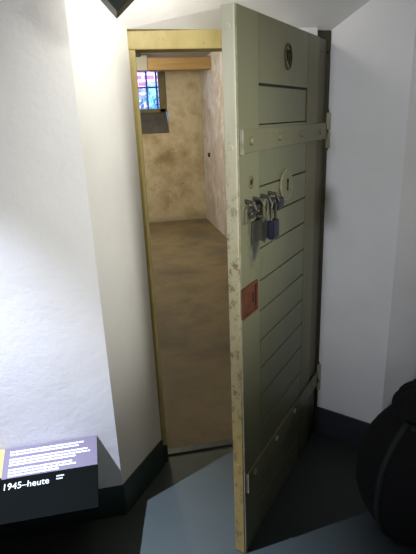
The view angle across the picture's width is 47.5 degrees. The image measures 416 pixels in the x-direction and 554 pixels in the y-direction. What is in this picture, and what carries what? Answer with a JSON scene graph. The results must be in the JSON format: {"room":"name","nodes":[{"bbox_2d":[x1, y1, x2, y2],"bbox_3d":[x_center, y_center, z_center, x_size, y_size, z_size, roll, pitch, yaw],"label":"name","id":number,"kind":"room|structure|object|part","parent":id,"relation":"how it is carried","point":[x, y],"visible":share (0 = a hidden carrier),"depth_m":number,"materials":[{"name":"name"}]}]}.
{"room":"museum exhibition room","nodes":[
{"label":"museum exhibition room","id":0,"kind":"room"},
{"bbox_2d":[0,0,160,488],"bbox_3d":[-1.865,-0.231,1.804,3.186,2.750,0.785,-6,19,-10],"label":"wall","id":1,"kind":"structure","parent":0,"point":[77,359],"depth_m":1.75,"materials":[{"name":"white paint"}]},
{"bbox_2d":[0,449,4,487],"bbox_3d":[-0.958,0.813,1.765,0.350,0.134,0.276,-6,19,-10],"label":"information board","id":2,"kind":"object","parent":1,"relation":"attached to","point":[2,452],"visible":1,"depth_m":1.86,"materials":[{"name":"yellow"}]},
{"bbox_2d":[0,435,98,525],"bbox_3d":[-0.611,0.779,1.838,0.360,0.144,0.288,-6,19,-10],"label":"information board","id":3,"kind":"object","parent":1,"relation":"attached to","point":[51,479],"visible":1,"depth_m":1.81,"materials":[{"name":"black plastic"}]},
{"bbox_3d":[-0.626,0.716,1.885,0.360,0.053,0.116,-6,19,-10],"label":"printed panel","id":4,"kind":"part","parent":3,"relation":"part of","materials":[{"name":"grey"}]},
{"bbox_2d":[8,441,89,476],"bbox_3d":[-0.628,0.718,1.881,0.310,0.044,0.097,-6,19,-10],"label":"print","id":5,"kind":"object","parent":3,"relation":"attached to","point":[58,457],"depth_m":1.88,"materials":[{"name":"white"}]},
{"bbox_2d":[0,440,164,537],"bbox_3d":[-1.759,1.079,1.967,3.191,0.155,0.277,-6,19,-10],"label":"baseboard","id":6,"kind":"structure","parent":1,"relation":"attached to","point":[114,501],"depth_m":2.07,"materials":[{"name":"black paint"}]},
{"bbox_2d":[129,50,166,444],"bbox_3d":[-0.266,-0.025,2.146,0.029,1.816,0.095,-6,19,-10],"label":"trim","id":7,"kind":"structure","parent":1,"relation":"attached to","point":[132,54],"depth_m":2.04,"materials":[{"name":"wood"}]},
{"bbox_2d":[163,445,168,461],"bbox_3d":[-0.230,0.881,2.454,0.032,0.100,0.120,-6,19,-10],"label":"trim","id":8,"kind":"structure","parent":1,"relation":"attached to","point":[165,448],"depth_m":2.40,"materials":[{"name":"black"}]},
{"bbox_2d":[168,438,232,455],"bbox_3d":[0.170,0.881,2.549,0.787,0.010,0.050,-6,19,-10],"label":"trim","id":9,"kind":"structure","parent":1,"relation":"attached to","point":[226,442],"depth_m":2.50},
{"bbox_2d":[142,71,206,222],"bbox_3d":[-1.245,-2.195,7.934,2.310,2.560,0.400,-6,19,-10],"label":"wall","id":10,"kind":"structure","parent":0,"point":[173,160],"depth_m":7.93,"materials":[{"name":"paint"}]},
{"bbox_2d":[137,71,166,112],"bbox_3d":[-1.165,-3.073,7.806,0.995,0.700,0.060,-6,19,-10],"label":"window","id":11,"kind":"structure","parent":10,"relation":"in","point":[151,85],"depth_m":7.85,"materials":[{"name":"multicoloured glass"}]},
{"bbox_3d":[-1.204,-3.073,7.796,0.815,0.630,0.003,-6,19,-10],"label":"pane","id":12,"kind":"part","parent":11,"relation":"part of","materials":[{"name":"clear glass"}]},
{"bbox_2d":[140,112,168,133],"bbox_3d":[-1.144,-2.543,7.843,0.945,0.330,0.398,-6,19,-10],"label":"window sill","id":13,"kind":"structure","parent":10,"relation":"attached to","point":[151,123],"depth_m":7.84,"materials":[{"name":"grey concrete"}]},
{"bbox_2d":[141,52,210,57],"bbox_3d":[-0.752,-2.610,4.902,2.710,0.100,6.000,-6,19,-10],"label":"ceiling","id":14,"kind":"structure","parent":0,"point":[173,54],"depth_m":6.84,"materials":[{"name":"beige paint"}]},
{"bbox_2d":[0,218,415,553],"bbox_3d":[-0.403,0.700,3.340,6.400,0.100,10.250,-6,19,-10],"label":"floor","id":15,"kind":"structure","parent":0,"point":[188,507],"depth_m":2.29,"materials":[{"name":"grey concrete"}]},
{"bbox_2d":[356,379,415,542],"bbox_3d":[0.904,0.722,1.901,0.602,0.660,0.380,-6,19,-10],"label":"bag","id":16,"kind":"object","parent":15,"relation":"on","point":[386,456],"visible":1,"depth_m":1.77,"materials":[{"name":"black fabric"}]},
{"bbox_2d":[201,52,226,237],"bbox_3d":[0.531,-1.473,5.538,0.200,2.560,6.000,-6,19,-10],"label":"wall","id":17,"kind":"structure","parent":0,"point":[211,79],"depth_m":7.11,"materials":[{"name":"paint"}]},
{"bbox_2d":[147,57,210,71],"bbox_3d":[-0.421,-3.066,6.817,0.910,0.160,0.220,-6,19,-10],"label":"beam","id":18,"kind":"structure","parent":17,"relation":"attached to","point":[171,63],"depth_m":6.72,"materials":[{"name":"brown wood"}]},
{"bbox_2d":[119,0,369,29],"bbox_3d":[0.089,-1.373,1.843,1.279,0.765,0.785,-6,19,-10],"label":"wall","id":19,"kind":"structure","parent":0,"point":[141,14],"depth_m":1.79,"materials":[{"name":"white paint"}]},
{"bbox_2d":[127,29,221,52],"bbox_3d":[-0.065,-0.943,1.891,0.516,0.069,0.095,-6,19,-10],"label":"trim","id":20,"kind":"structure","parent":19,"relation":"attached to","point":[200,40],"depth_m":1.84,"materials":[{"name":"yellow wood"}]},
{"bbox_2d":[299,28,317,35],"bbox_3d":[0.312,-0.994,1.968,0.259,0.059,0.106,-6,19,-10],"label":"trim","id":21,"kind":"structure","parent":19,"relation":"attached to","point":[314,31],"depth_m":1.93,"materials":[{"name":"white paint"}]},
{"bbox_2d":[317,0,415,422],"bbox_3d":[1.679,-0.603,2.473,2.362,2.750,0.694,-6,19,-10],"label":"wall","id":22,"kind":"structure","parent":0,"point":[367,345],"depth_m":2.11,"materials":[{"name":"white paint"}]},
{"bbox_2d":[221,3,330,552],"bbox_3d":[0.336,0.049,1.952,0.089,1.944,0.914,8,21,29],"label":"door","id":23,"kind":"structure","parent":22,"relation":"in","point":[274,70],"depth_m":1.76,"materials":[{"name":"green"}]},
{"bbox_3d":[0.140,0.076,1.599,0.004,0.108,0.119,8,21,29],"label":"lock plate","id":24,"kind":"part","parent":23,"relation":"part of","materials":[{"name":"red metal"}]},
{"bbox_3d":[0.141,-0.211,1.526,0.006,0.057,0.137,8,21,29],"label":"bolt plate","id":25,"kind":"part","parent":23,"relation":"part of","materials":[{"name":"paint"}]},
{"bbox_3d":[0.163,-0.154,1.579,0.008,0.075,0.077,8,21,29],"label":"backing plate","id":26,"kind":"part","parent":23,"relation":"part of","materials":[{"name":"metal"}]},
{"bbox_3d":[0.186,-0.221,1.536,0.013,0.073,0.045,8,21,29],"label":"bolt handle","id":27,"kind":"part","parent":23,"relation":"part of","materials":[{"name":"grey metal"}]},
{"bbox_2d":[267,199,278,240],"bbox_3d":[0.220,-0.192,1.597,0.026,0.141,0.058,8,21,29],"label":"padlock","id":28,"kind":"object","parent":23,"relation":"hanging from","point":[273,223],"visible":1,"depth_m":1.59,"materials":[{"name":"blue metal"}]},
{"bbox_3d":[0.268,-0.611,1.675,0.008,0.122,0.465,8,21,29],"label":"hatch panel","id":29,"kind":"part","parent":23,"relation":"part of","materials":[{"name":"grey wood"}]},
{"bbox_3d":[0.271,-0.610,1.674,0.003,0.123,0.465,8,21,29],"label":"hatch moulding","id":30,"kind":"part","parent":23,"relation":"part of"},
{"bbox_3d":[0.265,-0.761,1.624,0.010,0.195,0.465,8,21,29],"label":"rail","id":31,"kind":"part","parent":23,"relation":"part of","materials":[{"name":"grey paint"}]},
{"bbox_2d":[313,30,330,430],"bbox_3d":[0.513,-0.099,2.318,0.076,1.985,0.072,-6,19,-10],"label":"trim","id":32,"kind":"structure","parent":22,"relation":"attached to","point":[324,34],"depth_m":2.21,"materials":[{"name":"black metal"}]},
{"bbox_2d":[315,406,369,446],"bbox_3d":[1.783,0.730,2.563,2.382,0.158,0.232,-4,18,-4],"label":"baseboard","id":33,"kind":"structure","parent":22,"relation":"attached to","point":[344,428],"depth_m":2.50,"materials":[{"name":"black paint"}]},
{"bbox_3d":[0.030,-1.157,-0.171,6.400,0.100,4.650,-6,19,-10],"label":"ceiling","id":34,"kind":"structure","parent":0,"visible":0},
{"bbox_2d":[100,0,133,17],"bbox_3d":[-0.257,-1.101,1.156,0.181,0.821,0.104,-6,19,-10],"label":"spotlight","id":35,"kind":"object","parent":34,"relation":"hanging from","point":[116,7],"visible":1,"depth_m":1.26,"materials":[{"name":"black metal"}]},
{"bbox_3d":[-1.928,-1.225,5.104,0.200,2.560,6.000,-6,19,-10],"label":"wall","id":36,"kind":"structure","parent":0,"visible":0},
{"bbox_2d":[136,55,147,71],"bbox_3d":[-1.557,-2.973,6.620,1.398,0.200,0.200,-6,19,-10],"label":"trim","id":37,"kind":"structure","parent":36,"relation":"attached to","point":[141,62],"depth_m":6.64,"materials":[{"name":"grey"}]}
]}

